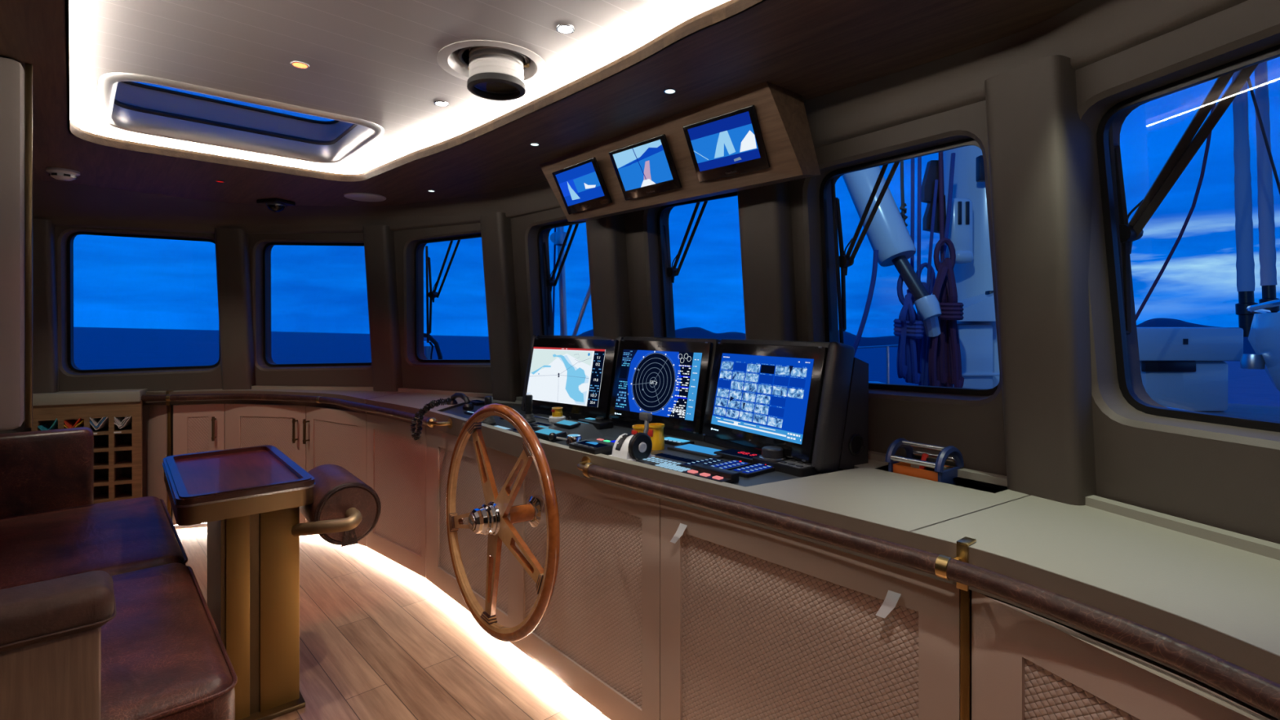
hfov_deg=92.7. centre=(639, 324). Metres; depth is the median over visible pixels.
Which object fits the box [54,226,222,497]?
wall
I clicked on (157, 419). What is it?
end panel
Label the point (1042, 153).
column
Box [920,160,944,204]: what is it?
pulley block
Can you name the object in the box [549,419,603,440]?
pod
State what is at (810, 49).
ceiling
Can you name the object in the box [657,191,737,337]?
window frame
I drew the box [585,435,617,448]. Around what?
panel
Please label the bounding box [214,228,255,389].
column
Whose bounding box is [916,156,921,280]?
rope
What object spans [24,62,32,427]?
trim
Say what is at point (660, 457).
keyboard
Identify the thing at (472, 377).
wall
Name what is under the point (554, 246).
rope
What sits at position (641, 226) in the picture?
wall
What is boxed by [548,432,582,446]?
lever
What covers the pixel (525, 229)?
wall
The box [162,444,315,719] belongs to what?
pedestal table
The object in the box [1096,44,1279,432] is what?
window
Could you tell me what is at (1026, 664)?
base cabinet
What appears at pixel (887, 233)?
hydraulic cylinder
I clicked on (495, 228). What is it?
column
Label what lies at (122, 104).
window
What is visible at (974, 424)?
wall
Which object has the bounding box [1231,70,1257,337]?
hydraulic cylinder
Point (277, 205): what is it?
dome camera
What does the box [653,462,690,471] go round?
keypad
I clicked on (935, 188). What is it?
rope
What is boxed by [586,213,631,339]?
column
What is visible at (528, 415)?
joystick
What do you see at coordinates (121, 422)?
flag
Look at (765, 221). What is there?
column
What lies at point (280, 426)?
base cabinet
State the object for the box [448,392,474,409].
handset
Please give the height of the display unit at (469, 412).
0.014 m
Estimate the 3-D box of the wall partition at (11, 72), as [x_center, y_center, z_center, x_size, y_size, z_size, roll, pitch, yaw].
[-2.293,-0.237,1.429,1.200,1.095,0.080,0,0,-42]
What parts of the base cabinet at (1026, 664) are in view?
woven panel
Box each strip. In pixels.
[82,128,359,173]
[165,390,173,521]
[173,524,599,711]
[956,536,976,719]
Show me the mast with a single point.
(968, 232)
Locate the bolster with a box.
[291,464,381,546]
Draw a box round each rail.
[141,393,452,428]
[576,456,1279,719]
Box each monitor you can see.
[524,337,618,418]
[551,156,612,214]
[608,133,681,200]
[608,339,713,434]
[682,104,770,182]
[702,342,827,462]
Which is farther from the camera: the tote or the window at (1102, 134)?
the tote
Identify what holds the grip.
in the tote
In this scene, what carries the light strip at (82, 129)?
attached to the ceiling
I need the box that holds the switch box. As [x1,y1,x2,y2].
[680,463,739,484]
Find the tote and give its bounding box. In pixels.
[884,438,964,484]
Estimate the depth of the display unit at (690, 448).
2.31 m
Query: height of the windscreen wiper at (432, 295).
0.796 m
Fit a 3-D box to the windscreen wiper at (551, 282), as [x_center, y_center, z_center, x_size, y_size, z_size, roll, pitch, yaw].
[-0.467,-0.294,3.655,0.284,0.737,0.308,0,0,0]
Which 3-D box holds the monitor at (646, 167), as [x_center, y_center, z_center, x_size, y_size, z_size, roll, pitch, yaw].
[0.016,-0.631,2.479,0.110,0.200,0.326,0,0,-43]
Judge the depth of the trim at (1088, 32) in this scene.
2.11 m
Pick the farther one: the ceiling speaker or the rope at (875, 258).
the rope at (875, 258)
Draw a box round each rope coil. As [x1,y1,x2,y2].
[893,275,923,383]
[915,262,935,386]
[928,237,964,387]
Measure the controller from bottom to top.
0.062 m
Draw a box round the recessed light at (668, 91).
[663,88,676,93]
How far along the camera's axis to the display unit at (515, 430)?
2.72 m
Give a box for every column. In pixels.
[32,218,59,393]
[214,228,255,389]
[363,225,402,391]
[480,212,522,402]
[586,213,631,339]
[737,181,797,341]
[984,54,1096,505]
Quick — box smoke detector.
[45,167,79,181]
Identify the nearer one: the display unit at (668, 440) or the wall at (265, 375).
the display unit at (668, 440)
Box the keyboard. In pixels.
[635,450,696,469]
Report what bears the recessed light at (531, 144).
in the ceiling
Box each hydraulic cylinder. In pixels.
[841,166,941,337]
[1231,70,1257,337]
[1254,61,1279,312]
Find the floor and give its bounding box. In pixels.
[175,526,610,719]
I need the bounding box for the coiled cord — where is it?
[410,397,451,440]
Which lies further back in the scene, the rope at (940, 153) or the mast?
the mast
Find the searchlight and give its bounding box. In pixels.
[423,333,442,359]
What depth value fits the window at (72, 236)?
4.20 m
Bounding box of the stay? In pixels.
[572,284,591,335]
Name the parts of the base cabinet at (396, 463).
woven panel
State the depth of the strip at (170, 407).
4.27 m
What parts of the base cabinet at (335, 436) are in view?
handle, woven panel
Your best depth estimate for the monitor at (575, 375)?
3.13 m
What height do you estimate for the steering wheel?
0.882 m
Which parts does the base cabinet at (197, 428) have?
woven panel, handle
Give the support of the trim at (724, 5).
attached to the ceiling
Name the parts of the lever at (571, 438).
arm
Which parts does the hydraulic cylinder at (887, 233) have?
rod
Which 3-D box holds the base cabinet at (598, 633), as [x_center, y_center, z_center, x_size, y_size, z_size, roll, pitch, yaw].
[-0.440,0.985,2.787,0.323,0.841,1.871,0,0,-42]
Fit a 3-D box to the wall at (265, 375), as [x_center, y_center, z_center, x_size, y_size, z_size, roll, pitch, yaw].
[-2.345,0.293,4.518,1.214,2.314,0.480,0,0,0]
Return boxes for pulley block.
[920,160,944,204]
[922,195,946,233]
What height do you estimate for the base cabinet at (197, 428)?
0.841 m
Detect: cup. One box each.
[448,400,457,404]
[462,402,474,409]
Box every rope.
[552,227,555,335]
[853,249,878,356]
[900,160,905,222]
[910,158,914,270]
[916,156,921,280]
[920,179,937,385]
[924,152,955,386]
[937,151,944,262]
[1135,102,1216,319]
[1247,77,1279,195]
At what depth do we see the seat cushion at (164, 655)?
1.54 m
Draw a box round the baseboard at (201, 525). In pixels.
[174,523,607,717]
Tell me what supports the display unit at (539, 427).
on the countertop
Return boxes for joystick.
[481,395,495,425]
[523,395,535,422]
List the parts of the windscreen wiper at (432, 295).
blade, arm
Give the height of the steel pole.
1.412 m
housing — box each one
[520,334,868,472]
[1136,327,1243,411]
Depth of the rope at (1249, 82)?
5.99 m
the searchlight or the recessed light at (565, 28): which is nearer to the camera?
the recessed light at (565, 28)
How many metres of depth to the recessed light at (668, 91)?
2.04 m
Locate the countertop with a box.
[142,385,1279,719]
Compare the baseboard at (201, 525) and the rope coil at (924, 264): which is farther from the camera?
the rope coil at (924, 264)
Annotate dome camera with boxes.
[256,197,295,212]
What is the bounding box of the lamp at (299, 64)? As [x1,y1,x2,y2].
[290,61,309,68]
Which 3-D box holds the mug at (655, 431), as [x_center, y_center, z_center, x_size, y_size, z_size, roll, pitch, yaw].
[0.062,0.436,2.381,0.067,0.095,0.067,0,0,-43]
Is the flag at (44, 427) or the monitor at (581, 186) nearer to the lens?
the monitor at (581, 186)
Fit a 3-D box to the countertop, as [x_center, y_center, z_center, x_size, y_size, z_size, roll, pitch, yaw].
[-1.000,0.509,2.446,4.990,0.122,4.124,0,0,0]
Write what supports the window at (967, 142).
in the wall at (974, 424)
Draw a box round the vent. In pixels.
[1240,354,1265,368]
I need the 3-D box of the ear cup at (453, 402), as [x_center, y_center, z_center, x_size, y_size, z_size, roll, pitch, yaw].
[-1.114,0.464,3.616,0.064,0.040,0.064,0,0,-43]
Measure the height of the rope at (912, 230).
1.426 m
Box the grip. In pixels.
[919,453,928,470]
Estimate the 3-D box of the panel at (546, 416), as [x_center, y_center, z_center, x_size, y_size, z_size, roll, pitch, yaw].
[-0.474,0.478,3.186,0.100,0.011,0.240,0,0,-43]
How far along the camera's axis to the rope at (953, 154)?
4.49 m
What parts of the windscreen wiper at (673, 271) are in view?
blade, arm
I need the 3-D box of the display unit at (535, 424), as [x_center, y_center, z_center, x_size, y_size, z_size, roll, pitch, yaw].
[-0.465,0.476,2.876,0.060,0.016,0.150,0,0,-43]
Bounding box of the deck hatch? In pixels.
[868,381,884,383]
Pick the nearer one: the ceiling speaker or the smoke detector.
the smoke detector
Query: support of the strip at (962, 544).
attached to the countertop
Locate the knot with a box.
[899,203,907,226]
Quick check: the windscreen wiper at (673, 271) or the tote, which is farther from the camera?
the windscreen wiper at (673, 271)
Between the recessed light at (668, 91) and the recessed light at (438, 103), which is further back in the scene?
the recessed light at (438, 103)
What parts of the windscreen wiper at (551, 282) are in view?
blade, arm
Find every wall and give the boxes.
[0,340,58,434]
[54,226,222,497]
[248,232,373,404]
[393,222,492,393]
[510,207,568,395]
[624,206,675,337]
[789,100,1006,475]
[1075,0,1279,544]
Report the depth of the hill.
2779.12 m
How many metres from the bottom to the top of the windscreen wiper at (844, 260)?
0.728 m
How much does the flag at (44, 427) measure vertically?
0.089 m
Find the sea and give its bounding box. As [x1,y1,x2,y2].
[73,327,1279,406]
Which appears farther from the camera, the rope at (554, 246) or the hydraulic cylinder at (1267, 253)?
the hydraulic cylinder at (1267, 253)
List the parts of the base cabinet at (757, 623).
woven panel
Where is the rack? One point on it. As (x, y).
(117, 464)
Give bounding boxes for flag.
[37,417,57,430]
[63,417,84,428]
[89,416,108,430]
[114,415,132,428]
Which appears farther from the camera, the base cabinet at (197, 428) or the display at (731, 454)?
the base cabinet at (197, 428)
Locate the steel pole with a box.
[550,226,567,335]
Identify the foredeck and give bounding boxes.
[1199,403,1279,422]
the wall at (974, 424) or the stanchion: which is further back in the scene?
the stanchion
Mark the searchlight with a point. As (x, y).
(428, 348)
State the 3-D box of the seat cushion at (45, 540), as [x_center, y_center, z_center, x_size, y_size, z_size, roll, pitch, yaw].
[-2.298,0.915,2.375,0.762,0.190,1.115,0,0,-42]
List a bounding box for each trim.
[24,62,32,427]
[32,0,1248,234]
[32,388,147,405]
[64,0,766,182]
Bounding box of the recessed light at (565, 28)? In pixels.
[555,23,574,34]
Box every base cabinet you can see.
[173,403,225,524]
[225,403,306,523]
[302,405,366,546]
[366,413,426,577]
[426,426,660,719]
[660,498,959,719]
[971,590,1279,719]
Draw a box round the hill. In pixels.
[578,318,1256,354]
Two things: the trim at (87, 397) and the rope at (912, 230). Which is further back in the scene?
the rope at (912, 230)
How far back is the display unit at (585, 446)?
2.26 m
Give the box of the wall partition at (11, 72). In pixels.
[0,56,24,430]
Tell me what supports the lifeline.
attached to the stanchion
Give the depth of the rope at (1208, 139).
5.59 m
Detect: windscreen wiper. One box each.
[425,240,460,342]
[541,223,578,335]
[662,200,707,324]
[831,161,899,343]
[1108,63,1258,334]
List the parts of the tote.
frame, frame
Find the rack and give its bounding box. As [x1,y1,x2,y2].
[23,400,142,503]
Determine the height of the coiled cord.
0.200 m
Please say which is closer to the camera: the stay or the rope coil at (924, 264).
the rope coil at (924, 264)
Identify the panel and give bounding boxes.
[68,0,729,173]
[146,404,167,507]
[533,413,568,419]
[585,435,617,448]
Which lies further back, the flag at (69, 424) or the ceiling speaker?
the flag at (69, 424)
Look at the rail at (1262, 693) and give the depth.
1.15 m
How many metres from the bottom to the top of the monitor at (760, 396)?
0.382 m
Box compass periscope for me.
[436,40,547,101]
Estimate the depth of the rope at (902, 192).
4.49 m
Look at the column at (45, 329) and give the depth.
3.98 m
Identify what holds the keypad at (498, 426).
on the countertop
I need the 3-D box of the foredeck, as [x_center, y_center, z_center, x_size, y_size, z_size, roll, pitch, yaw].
[5.350,1.000,5.100,8.300,0.100,9.400,0,0,0]
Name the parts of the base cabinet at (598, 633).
woven panel, woven panel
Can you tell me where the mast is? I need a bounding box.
[942,145,999,389]
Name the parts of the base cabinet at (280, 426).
woven panel, handle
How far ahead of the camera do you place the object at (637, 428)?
2.38 m
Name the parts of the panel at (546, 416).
frame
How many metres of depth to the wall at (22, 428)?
3.99 m
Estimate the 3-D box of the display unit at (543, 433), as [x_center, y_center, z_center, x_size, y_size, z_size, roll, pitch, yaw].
[-0.387,0.469,2.588,0.083,0.041,0.150,0,0,-43]
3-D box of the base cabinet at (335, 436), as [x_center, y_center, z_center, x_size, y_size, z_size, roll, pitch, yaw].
[-1.996,0.985,4.105,0.709,0.841,0.207,0,0,33]
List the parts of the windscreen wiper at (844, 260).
blade, arm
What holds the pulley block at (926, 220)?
hanging from the pulley block at (931, 172)
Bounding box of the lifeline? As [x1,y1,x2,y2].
[857,344,897,348]
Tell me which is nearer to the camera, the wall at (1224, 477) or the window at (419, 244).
the wall at (1224, 477)
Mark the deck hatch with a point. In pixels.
(868, 381)
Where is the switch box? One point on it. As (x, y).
(711, 473)
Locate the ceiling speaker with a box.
[343,192,386,201]
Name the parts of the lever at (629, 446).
lever arm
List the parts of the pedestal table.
pedestal post, foot plate, pedestal post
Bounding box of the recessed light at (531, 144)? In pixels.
[529,142,539,146]
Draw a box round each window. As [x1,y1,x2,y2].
[66,231,220,373]
[95,72,384,164]
[262,242,371,366]
[413,234,490,362]
[537,221,586,335]
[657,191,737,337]
[819,138,999,395]
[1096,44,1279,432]
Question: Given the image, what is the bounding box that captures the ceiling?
[0,0,1081,206]
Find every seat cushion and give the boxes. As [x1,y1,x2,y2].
[0,496,186,589]
[101,562,235,719]
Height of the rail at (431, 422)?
0.052 m
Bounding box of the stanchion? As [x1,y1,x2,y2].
[885,346,888,383]
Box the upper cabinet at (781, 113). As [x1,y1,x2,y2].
[539,81,820,222]
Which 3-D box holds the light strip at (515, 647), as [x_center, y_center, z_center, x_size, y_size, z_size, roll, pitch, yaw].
[-1.174,1.411,2.399,4.517,0.007,4.015,0,0,0]
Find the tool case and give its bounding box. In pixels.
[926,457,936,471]
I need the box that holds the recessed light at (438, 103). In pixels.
[433,100,448,106]
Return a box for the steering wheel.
[445,403,559,641]
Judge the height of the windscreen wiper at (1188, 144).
0.711 m
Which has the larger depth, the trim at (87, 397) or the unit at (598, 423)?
the trim at (87, 397)
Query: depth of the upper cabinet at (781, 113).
2.24 m
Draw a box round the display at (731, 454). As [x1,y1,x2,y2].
[713,448,761,464]
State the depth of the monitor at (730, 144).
2.16 m
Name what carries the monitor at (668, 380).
attached to the housing at (842, 433)
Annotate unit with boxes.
[463,410,475,415]
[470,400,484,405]
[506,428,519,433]
[528,422,554,426]
[531,425,549,431]
[533,427,566,442]
[568,440,612,455]
[577,417,613,429]
[664,436,693,445]
[666,443,722,458]
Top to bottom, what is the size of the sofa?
0.980 m
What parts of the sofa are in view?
armrest, panel, armrest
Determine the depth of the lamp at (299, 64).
2.04 m
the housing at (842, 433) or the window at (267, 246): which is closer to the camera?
the housing at (842, 433)
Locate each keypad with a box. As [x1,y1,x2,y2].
[495,425,509,429]
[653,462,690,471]
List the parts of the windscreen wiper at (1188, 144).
blade, arm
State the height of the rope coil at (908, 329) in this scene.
0.827 m
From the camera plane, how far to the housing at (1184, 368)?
6.56 m
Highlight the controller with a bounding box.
[752,445,819,477]
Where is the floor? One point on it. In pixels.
(379, 640)
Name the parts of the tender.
rub rail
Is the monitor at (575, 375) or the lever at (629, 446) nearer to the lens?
the lever at (629, 446)
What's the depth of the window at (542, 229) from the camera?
3.71 m
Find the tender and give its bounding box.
[1240,299,1279,391]
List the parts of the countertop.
panel, instrument panel, panel, key strip, key strip, key strip, panel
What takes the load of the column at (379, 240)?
attached to the wall at (265, 375)
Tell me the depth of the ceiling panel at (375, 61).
1.93 m
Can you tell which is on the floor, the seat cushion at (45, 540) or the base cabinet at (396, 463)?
the base cabinet at (396, 463)
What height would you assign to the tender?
1.309 m
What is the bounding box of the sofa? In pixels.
[0,426,237,719]
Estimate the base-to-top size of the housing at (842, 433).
0.475 m
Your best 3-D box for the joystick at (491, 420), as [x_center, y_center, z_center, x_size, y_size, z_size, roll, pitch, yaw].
[-0.732,0.415,2.952,0.068,0.137,0.068,0,0,-43]
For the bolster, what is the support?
attached to the pedestal table
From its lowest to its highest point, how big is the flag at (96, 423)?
0.087 m
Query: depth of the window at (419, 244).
4.29 m
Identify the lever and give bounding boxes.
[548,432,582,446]
[608,412,655,461]
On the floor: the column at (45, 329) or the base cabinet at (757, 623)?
the base cabinet at (757, 623)
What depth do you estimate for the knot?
4.48 m
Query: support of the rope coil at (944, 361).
hanging from the rope at (940, 153)

